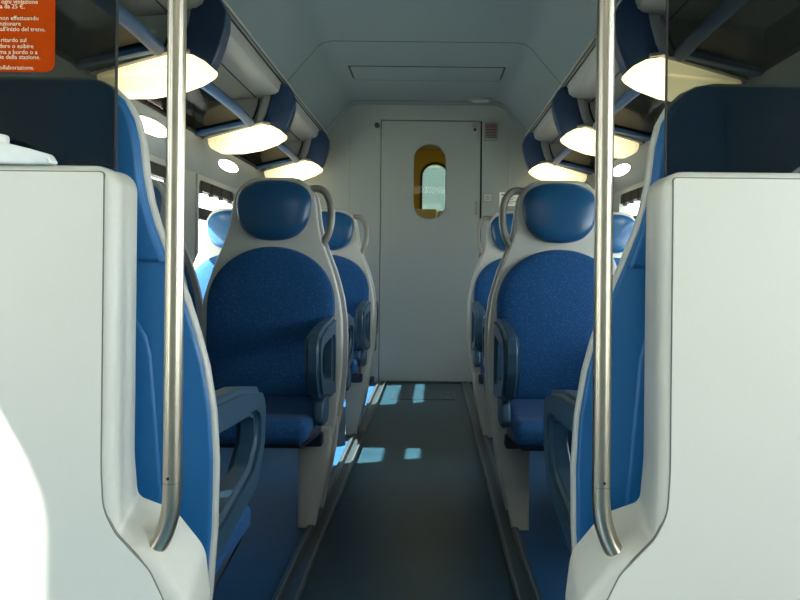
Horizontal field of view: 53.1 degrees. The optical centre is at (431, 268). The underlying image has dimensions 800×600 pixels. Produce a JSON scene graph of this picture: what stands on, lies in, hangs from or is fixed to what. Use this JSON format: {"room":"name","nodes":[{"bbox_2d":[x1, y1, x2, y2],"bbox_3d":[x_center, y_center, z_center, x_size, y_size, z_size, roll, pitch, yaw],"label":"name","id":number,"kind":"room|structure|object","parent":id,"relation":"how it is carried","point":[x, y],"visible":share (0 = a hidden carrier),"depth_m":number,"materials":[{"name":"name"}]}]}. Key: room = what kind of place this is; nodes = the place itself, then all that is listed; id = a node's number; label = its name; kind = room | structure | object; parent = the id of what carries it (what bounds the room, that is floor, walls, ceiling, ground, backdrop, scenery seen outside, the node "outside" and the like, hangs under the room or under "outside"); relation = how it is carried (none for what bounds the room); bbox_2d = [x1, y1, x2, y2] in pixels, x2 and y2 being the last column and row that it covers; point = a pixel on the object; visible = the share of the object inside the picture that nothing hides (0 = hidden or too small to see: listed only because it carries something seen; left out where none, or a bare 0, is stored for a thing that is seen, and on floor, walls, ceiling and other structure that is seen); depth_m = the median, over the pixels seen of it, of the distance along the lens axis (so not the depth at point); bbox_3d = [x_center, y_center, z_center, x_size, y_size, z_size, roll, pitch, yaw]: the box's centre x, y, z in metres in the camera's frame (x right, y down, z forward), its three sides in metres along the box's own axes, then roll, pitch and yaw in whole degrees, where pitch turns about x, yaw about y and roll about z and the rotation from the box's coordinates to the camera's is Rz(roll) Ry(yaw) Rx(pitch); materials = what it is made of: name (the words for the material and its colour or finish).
{"room":"train carriage","nodes":[
{"label":"train carriage","id":0,"kind":"room"},
{"bbox_2d":[129,99,264,263],"bbox_3d":[-1.432,-0.220,2.485,0.165,2.350,8.070,1,0,0],"label":"wall","id":1,"kind":"structure","parent":0,"point":[201,159],"depth_m":4.83,"materials":[{"name":"white plastic"}]},
{"bbox_2d":[118,4,164,60],"bbox_3d":[-1.187,-0.822,2.151,0.348,0.126,1.803,1,0,0],"label":"luggage rack","id":2,"kind":"object","parent":1,"relation":"attached to","point":[135,40],"visible":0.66,"depth_m":2.91,"materials":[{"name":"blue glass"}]},
{"bbox_2d":[118,24,143,51],"bbox_3d":[-1.198,-0.815,2.127,0.290,0.076,1.753,1,0,0],"label":"glass shelf","id":3,"kind":"object","parent":2,"relation":"attached to","point":[129,40],"depth_m":2.91,"materials":[{"name":"clear glass"}]},
{"bbox_2d":[139,114,165,137],"bbox_3d":[-1.383,-0.701,3.930,0.058,0.081,0.510,1,0,0],"label":"light","id":4,"kind":"object","parent":1,"relation":"attached to","point":[153,127],"visible":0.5,"depth_m":3.94,"materials":[{"name":"beige plastic"}]},
{"bbox_2d":[149,154,165,182],"bbox_3d":[-1.474,-0.230,3.900,0.062,0.710,1.240,1,0,0],"label":"window","id":5,"kind":"structure","parent":1,"relation":"in","point":[158,166],"depth_m":4.24,"materials":[{"name":"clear glass"}]},
{"bbox_2d":[118,0,230,98],"bbox_3d":[-1.092,-0.875,3.137,0.592,0.400,0.150,1,0,0],"label":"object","id":6,"kind":"object","parent":1,"relation":"attached to","point":[208,24],"visible":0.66,"depth_m":3.08,"materials":[{"name":"white plastic"}]},
{"bbox_2d":[118,54,217,98],"bbox_3d":[-1.073,-0.755,3.138,0.440,0.162,0.145,1,0,0],"label":"diffuser","id":7,"kind":"object","parent":6,"relation":"attached to","point":[142,77],"depth_m":3.07,"materials":[{"name":"beige plastic"}]},
{"bbox_2d":[135,82,253,135],"bbox_3d":[-1.187,-0.822,3.901,0.348,0.126,1.364,1,0,0],"label":"luggage rack","id":8,"kind":"object","parent":1,"relation":"attached to","point":[209,109],"visible":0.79,"depth_m":4.15,"materials":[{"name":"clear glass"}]},
{"bbox_2d":[142,87,241,130],"bbox_3d":[-1.198,-0.815,3.877,0.290,0.076,1.313,1,0,0],"label":"glass shelf","id":9,"kind":"object","parent":8,"relation":"attached to","point":[206,110],"depth_m":4.13,"materials":[{"name":"clear glass"}]},
{"bbox_2d":[195,174,235,259],"bbox_3d":[-1.474,-0.230,5.395,0.062,0.710,0.970,1,0,0],"label":"window","id":10,"kind":"structure","parent":1,"relation":"in","point":[203,185],"depth_m":5.16,"materials":[{"name":"clear glass"}]},
{"bbox_2d":[119,0,318,141],"bbox_3d":[-1.160,-1.036,3.789,0.572,0.152,5.342,1,0,0],"label":"luggage rack","id":11,"kind":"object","parent":1,"relation":"attached to","point":[242,73],"depth_m":4.12,"materials":[{"name":"grey plastic"}]},
{"bbox_2d":[217,158,237,172],"bbox_3d":[-1.383,-0.701,5.420,0.058,0.081,0.510,1,0,0],"label":"light","id":12,"kind":"object","parent":1,"relation":"attached to","point":[227,165],"visible":1,"depth_m":5.38,"materials":[{"name":"beige plastic"}]},
{"bbox_2d":[201,83,296,153],"bbox_3d":[-1.092,-0.875,4.667,0.592,0.400,0.150,1,0,0],"label":"bracket","id":13,"kind":"object","parent":1,"relation":"attached to","point":[273,115],"visible":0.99,"depth_m":4.62,"materials":[{"name":"white plastic"}]},
{"bbox_2d":[208,124,286,153],"bbox_3d":[-1.073,-0.755,4.668,0.440,0.162,0.145,1,0,0],"label":"diffuser","id":14,"kind":"object","parent":13,"relation":"attached to","point":[258,137],"depth_m":4.60,"materials":[{"name":"beige plastic"}]},
{"bbox_2d":[203,136,298,169],"bbox_3d":[-1.187,-0.822,5.441,0.348,0.126,1.384,1,0,0],"label":"luggage rack","id":15,"kind":"object","parent":1,"relation":"attached to","point":[280,154],"visible":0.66,"depth_m":5.81,"materials":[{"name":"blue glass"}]},
{"bbox_2d":[236,146,289,165],"bbox_3d":[-1.198,-0.815,5.417,0.290,0.076,1.333,1,0,0],"label":"glass shelf","id":16,"kind":"object","parent":15,"relation":"attached to","point":[276,155],"depth_m":5.78,"materials":[{"name":"clear glass"}]},
{"bbox_2d":[259,130,329,179],"bbox_3d":[-1.092,-0.875,6.217,0.592,0.400,0.150,1,0,0],"label":"lamp","id":17,"kind":"object","parent":1,"relation":"attached to","point":[312,154],"visible":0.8,"depth_m":6.17,"materials":[{"name":"plastic"}]},
{"bbox_2d":[264,161,322,179],"bbox_3d":[-1.073,-0.755,6.218,0.440,0.162,0.145,1,0,0],"label":"diffuser","id":18,"kind":"object","parent":17,"relation":"attached to","point":[303,170],"depth_m":6.14,"materials":[{"name":"beige plastic"}]},
{"bbox_2d":[212,382,570,599],"bbox_3d":[-0.067,0.944,2.455,2.920,0.050,8.010,1,0,0],"label":"floor","id":19,"kind":"structure","parent":0,"point":[413,518],"depth_m":2.89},
{"bbox_2d":[152,178,187,287],"bbox_3d":[-1.120,0.284,2.659,0.518,1.248,0.577,1,0,0],"label":"seat","id":20,"kind":"object","parent":19,"relation":"on","point":[160,194],"visible":0.02,"depth_m":2.90,"materials":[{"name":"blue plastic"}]},
{"bbox_2d":[157,180,202,323],"bbox_3d":[-1.120,0.284,3.258,0.518,1.248,0.525,1,0,0],"label":"seat","id":21,"kind":"object","parent":19,"relation":"on","point":[193,285],"visible":0.02,"depth_m":3.02,"materials":[{"name":"grey plastic"}]},
{"bbox_2d":[117,89,265,599],"bbox_3d":[-0.574,0.318,1.400,0.518,1.193,0.520,1,0,0],"label":"seat","id":22,"kind":"object","parent":19,"relation":"on","point":[218,513],"visible":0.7,"depth_m":1.16,"materials":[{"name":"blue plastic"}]},
{"bbox_2d":[215,505,250,574],"bbox_3d":[-0.576,0.503,1.438,0.410,0.073,0.445,1,0,0],"label":"seat cushion","id":23,"kind":"object","parent":22,"relation":"on","point":[243,524],"depth_m":1.52,"materials":[{"name":"blue fabric"}]},
{"bbox_2d":[193,208,231,298],"bbox_3d":[-1.120,0.284,4.219,0.518,1.248,0.577,1,0,0],"label":"seat","id":24,"kind":"object","parent":19,"relation":"on","point":[218,221],"visible":0.12,"depth_m":4.42,"materials":[{"name":"blue plastic"}]},
{"bbox_2d":[195,255,218,298],"bbox_3d":[-1.119,0.186,4.408,0.456,0.545,0.103,1,0,0],"label":"cushion","id":25,"kind":"object","parent":24,"relation":"on","point":[204,264],"depth_m":4.40,"materials":[{"name":"blue fabric"}]},
{"bbox_2d":[200,177,342,527],"bbox_3d":[-0.577,0.290,2.659,0.518,1.248,0.577,1,0,0],"label":"seat","id":26,"kind":"object","parent":19,"relation":"on","point":[271,318],"visible":0.92,"depth_m":2.82,"materials":[{"name":"blue fabric"}]},
{"bbox_2d":[219,396,316,443],"bbox_3d":[-0.579,0.484,2.592,0.410,0.077,0.445,1,0,0],"label":"seat cushion","id":27,"kind":"object","parent":26,"relation":"on","point":[289,419],"depth_m":2.41,"materials":[{"name":"blue fabric"}]},
{"bbox_2d":[206,247,334,396],"bbox_3d":[-0.576,0.192,2.848,0.456,0.545,0.103,1,0,0],"label":"cushion","id":28,"kind":"object","parent":26,"relation":"on","point":[263,304],"depth_m":2.82,"materials":[{"name":"blue fabric"}]},
{"bbox_2d":[272,381,385,599],"bbox_3d":[-0.405,0.907,3.820,0.076,0.017,5.240,1,0,0],"label":"trim","id":29,"kind":"structure","parent":19,"relation":"on","point":[291,586],"depth_m":2.88,"materials":[{"name":"grey metal"}]},
{"bbox_2d":[308,184,353,507],"bbox_3d":[-0.577,0.290,3.258,0.518,1.248,0.525,1,0,0],"label":"seat","id":30,"kind":"object","parent":19,"relation":"on","point":[348,320],"visible":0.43,"depth_m":3.03,"materials":[{"name":"grey plastic"}]},
{"bbox_2d":[321,209,374,435],"bbox_3d":[-0.577,0.290,4.219,0.518,1.248,0.577,1,0,0],"label":"seat","id":31,"kind":"object","parent":19,"relation":"on","point":[346,252],"visible":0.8,"depth_m":4.39,"materials":[{"name":"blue plastic"}]},
{"bbox_2d":[332,255,368,350],"bbox_3d":[-0.576,0.192,4.408,0.456,0.545,0.103,1,0,0],"label":"cushion","id":32,"kind":"object","parent":31,"relation":"on","point":[353,272],"depth_m":4.39,"materials":[{"name":"blue fabric"}]},
{"bbox_2d":[350,351,359,374],"bbox_3d":[-0.579,0.484,4.152,0.410,0.077,0.445,1,0,0],"label":"seat cushion","id":33,"kind":"object","parent":31,"relation":"on","point":[355,365],"depth_m":4.07,"materials":[{"name":"blue fabric"}]},
{"bbox_2d":[355,219,377,426],"bbox_3d":[-0.577,0.290,4.813,0.518,1.248,0.525,1,0,0],"label":"seat","id":34,"kind":"object","parent":19,"relation":"on","point":[374,295],"visible":0.17,"depth_m":4.59,"materials":[{"name":"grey plastic"}]},
{"bbox_2d":[0,0,799,599],"bbox_3d":[-0.055,-0.201,1.073,2.883,2.240,0.090,1,0,0],"label":"wall","id":35,"kind":"structure","parent":19,"relation":"on","point":[715,515],"depth_m":1.03,"materials":[{"name":"white plastic"}]},
{"bbox_2d":[0,0,55,71],"bbox_3d":[-0.622,-0.363,1.067,0.240,0.200,0.002,1,0,0],"label":"sticker","id":36,"kind":"object","parent":35,"relation":"attached to","point":[27,27],"visible":1,"depth_m":1.07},
{"bbox_2d":[0,134,57,164],"bbox_3d":[-0.596,-0.173,1.035,0.218,0.074,0.022,1,0,0],"label":"folded newspaper","id":37,"kind":"object","parent":35,"relation":"on","point":[10,154],"visible":1,"depth_m":1.02,"materials":[{"name":"white paper"}]},
{"bbox_2d":[149,0,186,551],"bbox_3d":[-0.357,-0.462,1.056,0.068,1.744,0.027,1,0,0],"label":"pole","id":38,"kind":"object","parent":35,"relation":"attached to","point":[162,537],"visible":0.91,"depth_m":1.05,"materials":[{"name":"silver metal"}]},
{"bbox_2d":[221,0,327,134],"bbox_3d":[-0.859,-1.090,3.789,0.033,0.022,5.342,1,0,0],"label":"trim","id":39,"kind":"structure","parent":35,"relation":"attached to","point":[235,19],"depth_m":4.10,"materials":[{"name":"grey metal"}]},
{"bbox_2d":[525,0,622,136],"bbox_3d":[0.768,-1.073,3.789,0.033,0.022,5.342,1,0,0],"label":"trim","id":40,"kind":"structure","parent":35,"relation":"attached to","point":[592,44],"depth_m":4.38,"materials":[{"name":"grey metal"}]},
{"bbox_2d":[592,0,621,556],"bbox_3d":[0.253,-0.456,1.056,0.068,1.744,0.027,1,0,0],"label":"pole","id":41,"kind":"object","parent":35,"relation":"attached to","point":[611,546],"visible":0.91,"depth_m":1.05,"materials":[{"name":"silver metal"}]},
{"bbox_2d":[391,390,455,399],"bbox_3d":[-0.062,0.918,5.820,0.454,0.006,0.394,1,0,0],"label":"floor hatch","id":42,"kind":"object","parent":19,"relation":"on","point":[397,394],"visible":1,"depth_m":5.79,"materials":[{"name":"grey metal"}]},
{"bbox_2d":[466,222,488,426],"bbox_3d":[0.457,0.301,4.813,0.518,1.248,0.525,1,0,0],"label":"seat","id":43,"kind":"object","parent":19,"relation":"on","point":[488,222],"visible":0.1,"depth_m":4.58,"materials":[{"name":"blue plastic"}]},
{"bbox_2d":[468,211,513,436],"bbox_3d":[0.457,0.301,4.219,0.518,1.248,0.577,1,0,0],"label":"seat","id":44,"kind":"object","parent":19,"relation":"on","point":[494,248],"visible":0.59,"depth_m":4.40,"materials":[{"name":"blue plastic"}]},
{"bbox_2d":[480,353,483,373],"bbox_3d":[0.455,0.494,4.152,0.410,0.077,0.445,1,0,0],"label":"seat cushion","id":45,"kind":"object","parent":44,"relation":"on","point":[481,357],"depth_m":4.14,"materials":[{"name":"blue fabric"}]},
{"bbox_2d":[474,259,500,352],"bbox_3d":[0.458,0.202,4.408,0.456,0.545,0.103,1,0,0],"label":"cushion","id":46,"kind":"object","parent":44,"relation":"on","point":[486,269],"depth_m":4.40,"materials":[{"name":"blue fabric"}]},
{"bbox_2d":[461,382,542,599],"bbox_3d":[0.271,0.914,3.820,0.076,0.017,5.240,1,0,0],"label":"trim","id":47,"kind":"structure","parent":19,"relation":"on","point":[523,580],"depth_m":2.86,"materials":[{"name":"grey metal"}]},
{"bbox_2d":[482,187,525,509],"bbox_3d":[0.457,0.301,3.258,0.518,1.248,0.525,1,0,0],"label":"seat","id":48,"kind":"object","parent":19,"relation":"on","point":[485,320],"visible":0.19,"depth_m":3.03,"materials":[{"name":"grey plastic"}]},
{"bbox_2d":[487,180,616,530],"bbox_3d":[0.457,0.301,2.659,0.518,1.248,0.577,1,0,0],"label":"seat","id":49,"kind":"object","parent":19,"relation":"on","point":[540,321],"visible":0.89,"depth_m":2.82,"materials":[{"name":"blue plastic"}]},
{"bbox_2d":[509,399,544,446],"bbox_3d":[0.455,0.494,2.592,0.410,0.077,0.445,1,0,0],"label":"seat cushion","id":50,"kind":"object","parent":49,"relation":"on","point":[526,416],"depth_m":2.45,"materials":[{"name":"blue fabric"}]},
{"bbox_2d":[497,250,593,398],"bbox_3d":[0.458,0.202,2.848,0.456,0.545,0.103,1,0,0],"label":"cushion","id":51,"kind":"object","parent":49,"relation":"on","point":[547,296],"depth_m":2.82,"materials":[{"name":"blue fabric"}]},
{"bbox_2d":[544,108,664,555],"bbox_3d":[0.464,0.329,1.400,0.518,1.193,0.520,1,0,0],"label":"seat","id":52,"kind":"object","parent":19,"relation":"on","point":[567,413],"visible":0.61,"depth_m":1.16,"materials":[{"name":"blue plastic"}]},
{"bbox_2d":[558,519,570,554],"bbox_3d":[0.462,0.513,1.438,0.410,0.073,0.445,1,0,0],"label":"seat cushion","id":53,"kind":"object","parent":52,"relation":"on","point":[559,526],"depth_m":1.58,"materials":[{"name":"blue fabric"}]},
{"bbox_2d":[613,212,634,265],"bbox_3d":[1.000,0.307,4.219,0.518,1.248,0.577,1,0,0],"label":"seat","id":54,"kind":"object","parent":19,"relation":"on","point":[623,223],"visible":0.05,"depth_m":4.42,"materials":[{"name":"blue fabric"}]},
{"bbox_2d":[613,257,620,265],"bbox_3d":[1.001,0.208,4.408,0.456,0.545,0.103,1,0,0],"label":"cushion","id":55,"kind":"object","parent":54,"relation":"on","point":[616,259],"depth_m":4.42,"materials":[{"name":"blue fabric"}]},
{"bbox_2d":[225,0,618,134],"bbox_3d":[-0.044,-1.247,2.455,2.920,0.327,8.110,1,0,0],"label":"ceiling","id":56,"kind":"structure","parent":0,"point":[288,32],"depth_m":4.55,"materials":[{"name":"white plastic"}]},
{"bbox_2d":[290,41,560,129],"bbox_3d":[-0.044,-1.208,5.484,1.600,0.252,1.648,1,0,0],"label":"trim","id":57,"kind":"structure","parent":56,"relation":"attached to","point":[327,41],"depth_m":4.67,"materials":[{"name":"grey plastic"}]},
{"bbox_2d":[348,66,504,81],"bbox_3d":[-0.034,-1.321,5.420,1.030,0.007,0.380,1,0,0],"label":"ceiling hatch","id":58,"kind":"object","parent":56,"relation":"attached to","point":[403,73],"visible":1,"depth_m":5.40,"materials":[{"name":"grey plastic"}]},
{"bbox_2d":[468,98,492,102],"bbox_3d":[0.377,-1.309,6.220,0.200,0.022,0.110,1,0,0],"label":"dome","id":59,"kind":"object","parent":56,"relation":"attached to","point":[476,100],"visible":1,"depth_m":6.19,"materials":[{"name":"grey plastic"}]},
{"bbox_2d":[259,104,592,381],"bbox_3d":[-0.055,-0.206,6.485,2.920,2.350,0.050,1,0,0],"label":"wall","id":60,"kind":"structure","parent":0,"point":[354,156],"depth_m":6.46,"materials":[{"name":"white plastic"}]},
{"bbox_2d":[369,376,472,383],"bbox_3d":[-0.066,0.894,6.455,2.760,0.050,0.050,1,0,0],"label":"baseboard","id":61,"kind":"structure","parent":60,"relation":"attached to","point":[371,380],"depth_m":6.43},
{"bbox_2d":[349,173,507,211],"bbox_3d":[-0.034,-0.080,6.461,1.278,2.000,0.005,1,0,0],"label":"trim","id":62,"kind":"structure","parent":60,"relation":"attached to","point":[507,173],"depth_m":6.46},
{"bbox_2d":[378,120,481,381],"bbox_3d":[-0.013,-0.141,6.479,0.820,2.122,0.062,1,0,0],"label":"door","id":63,"kind":"structure","parent":60,"relation":"in","point":[427,266],"depth_m":6.46,"materials":[{"name":"grey plastic"}]},
{"bbox_2d":[472,122,477,130],"bbox_3d":[0.347,-1.147,6.454,0.044,0.070,0.020,1,0,0],"label":"sensor","id":64,"kind":"object","parent":63,"relation":"attached to","point":[474,125],"visible":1,"depth_m":6.45,"materials":[{"name":"grey plastic"}]},
{"bbox_2d":[483,193,491,201],"bbox_3d":[0.451,-0.575,6.457,0.072,0.068,0.006,1,0,0],"label":"sign","id":65,"kind":"object","parent":60,"relation":"attached to","point":[487,197],"visible":1,"depth_m":6.46,"materials":[{"name":"grey plastic"}]},
{"bbox_2d":[483,122,497,140],"bbox_3d":[0.474,-1.109,6.447,0.116,0.147,0.025,1,0,0],"label":"loudspeaker","id":66,"kind":"object","parent":60,"relation":"attached to","point":[490,131],"visible":1,"depth_m":6.44,"materials":[{"name":"grey plastic"}]},
{"bbox_2d":[485,124,496,137],"bbox_3d":[0.474,-1.110,6.438,0.090,0.106,0.005,1,0,0],"label":"grille","id":67,"kind":"object","parent":66,"relation":"attached to","point":[490,129],"depth_m":6.44,"materials":[{"name":"metal"}]},
{"bbox_2d":[499,192,518,205],"bbox_3d":[0.629,-0.563,6.457,0.170,0.110,0.005,1,0,0],"label":"notice","id":68,"kind":"object","parent":60,"relation":"attached to","point":[512,201],"visible":0.5,"depth_m":6.46,"materials":[{"name":"white paper"}]},
{"bbox_2d":[419,145,440,149],"bbox_3d":[-0.019,-1.255,7.355,1.150,0.150,1.690,1,0,0],"label":"ceiling","id":69,"kind":"structure","parent":0,"point":[428,147],"depth_m":8.10,"materials":[{"name":"beige"}]},
{"bbox_2d":[587,141,649,213],"bbox_3d":[1.323,-0.191,2.485,0.165,2.350,8.070,1,0,0],"label":"wall","id":70,"kind":"structure","parent":0,"point":[638,160],"depth_m":5.25,"materials":[{"name":"white plastic"}]},
{"bbox_2d":[522,132,590,181],"bbox_3d":[0.996,-0.853,6.217,0.592,0.400,0.150,1,0,0],"label":"bracket","id":71,"kind":"object","parent":70,"relation":"attached to","point":[538,156],"visible":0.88,"depth_m":6.17,"materials":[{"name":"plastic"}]},
{"bbox_2d":[529,163,586,181],"bbox_3d":[0.975,-0.734,6.218,0.440,0.162,0.145,1,0,0],"label":"diffuser","id":72,"kind":"object","parent":71,"relation":"attached to","point":[541,171],"depth_m":6.14,"materials":[{"name":"beige plastic"}]},
{"bbox_2d":[552,141,644,172],"bbox_3d":[1.089,-0.798,5.441,0.348,0.126,1.384,1,0,0],"label":"luggage rack","id":73,"kind":"object","parent":70,"relation":"attached to","point":[568,157],"visible":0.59,"depth_m":5.87,"materials":[{"name":"clear glass"}]},
{"bbox_2d":[561,150,594,169],"bbox_3d":[1.101,-0.790,5.417,0.290,0.076,1.333,1,0,0],"label":"glass shelf","id":74,"kind":"object","parent":73,"relation":"attached to","point":[569,158],"depth_m":5.85,"materials":[{"name":"clear glass"}]},
{"bbox_2d":[551,86,646,157],"bbox_3d":[0.996,-0.853,4.667,0.592,0.400,0.150,1,0,0],"label":"bracket","id":75,"kind":"object","parent":70,"relation":"attached to","point":[574,118],"visible":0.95,"depth_m":4.62,"materials":[{"name":"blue plastic"}]},
{"bbox_2d":[560,128,638,157],"bbox_3d":[0.975,-0.734,4.668,0.440,0.162,0.145,1,0,0],"label":"diffuser","id":76,"kind":"object","parent":75,"relation":"attached to","point":[582,140],"depth_m":4.60,"materials":[{"name":"beige plastic"}]},
{"bbox_2d":[532,0,665,144],"bbox_3d":[1.068,-1.013,3.789,0.572,0.152,5.342,1,0,0],"label":"trim","id":77,"kind":"structure","parent":70,"relation":"attached to","point":[582,85],"depth_m":4.31,"materials":[{"name":"grey plastic"}]},
{"bbox_2d":[614,162,630,176],"bbox_3d":[1.284,-0.673,5.420,0.058,0.081,0.510,1,0,0],"label":"light","id":78,"kind":"object","parent":70,"relation":"attached to","point":[622,169],"visible":0.82,"depth_m":5.37,"materials":[{"name":"beige"}]},
{"bbox_2d":[593,88,664,140],"bbox_3d":[1.089,-0.798,3.901,0.348,0.126,1.364,1,0,0],"label":"luggage rack","id":79,"kind":"object","parent":70,"relation":"attached to","point":[636,113],"visible":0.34,"depth_m":4.11,"materials":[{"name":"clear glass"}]},
{"bbox_2d":[614,93,664,135],"bbox_3d":[1.101,-0.790,3.877,0.290,0.076,1.313,1,0,0],"label":"glass shelf","id":80,"kind":"object","parent":79,"relation":"attached to","point":[637,115],"depth_m":4.13,"materials":[{"name":"clear glass"}]},
{"bbox_2d":[618,181,643,218],"bbox_3d":[1.364,-0.201,5.325,0.062,0.710,0.830,1,0,0],"label":"window","id":81,"kind":"structure","parent":70,"relation":"in","point":[631,194],"depth_m":5.44,"materials":[{"name":"clear glass"}]},
{"bbox_2d":[615,0,665,99],"bbox_3d":[0.996,-0.853,3.137,0.592,0.400,0.150,1,0,0],"label":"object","id":82,"kind":"object","parent":70,"relation":"attached to","point":[639,35],"visible":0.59,"depth_m":3.08,"materials":[{"name":"blue plastic"}]},
{"bbox_2d":[622,58,664,99],"bbox_3d":[0.975,-0.734,3.138,0.440,0.162,0.145,1,0,0],"label":"diffuser","id":83,"kind":"object","parent":82,"relation":"attached to","point":[646,76],"depth_m":3.07,"materials":[{"name":"beige plastic"}]},
{"bbox_3d":[-0.042,0.945,7.355,1.150,0.050,1.690,1,0,0],"label":"floor","id":84,"kind":"structure","parent":0,"visible":0},
{"bbox_2d":[415,209,442,218],"bbox_3d":[-0.059,0.162,8.050,0.800,1.515,0.200,1,0,0],"label":"cabinet","id":85,"kind":"object","parent":84,"relation":"on","point":[425,213],"visible":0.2,"depth_m":7.95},
{"bbox_3d":[-0.640,-0.187,7.355,0.070,2.300,1.690,1,0,0],"label":"wall","id":86,"kind":"structure","parent":0,"visible":0},
{"bbox_2d":[414,150,445,211],"bbox_3d":[-0.030,-0.205,8.219,1.290,2.250,0.062,1,0,0],"label":"window","id":87,"kind":"structure","parent":86,"relation":"in","point":[429,165],"depth_m":8.22,"materials":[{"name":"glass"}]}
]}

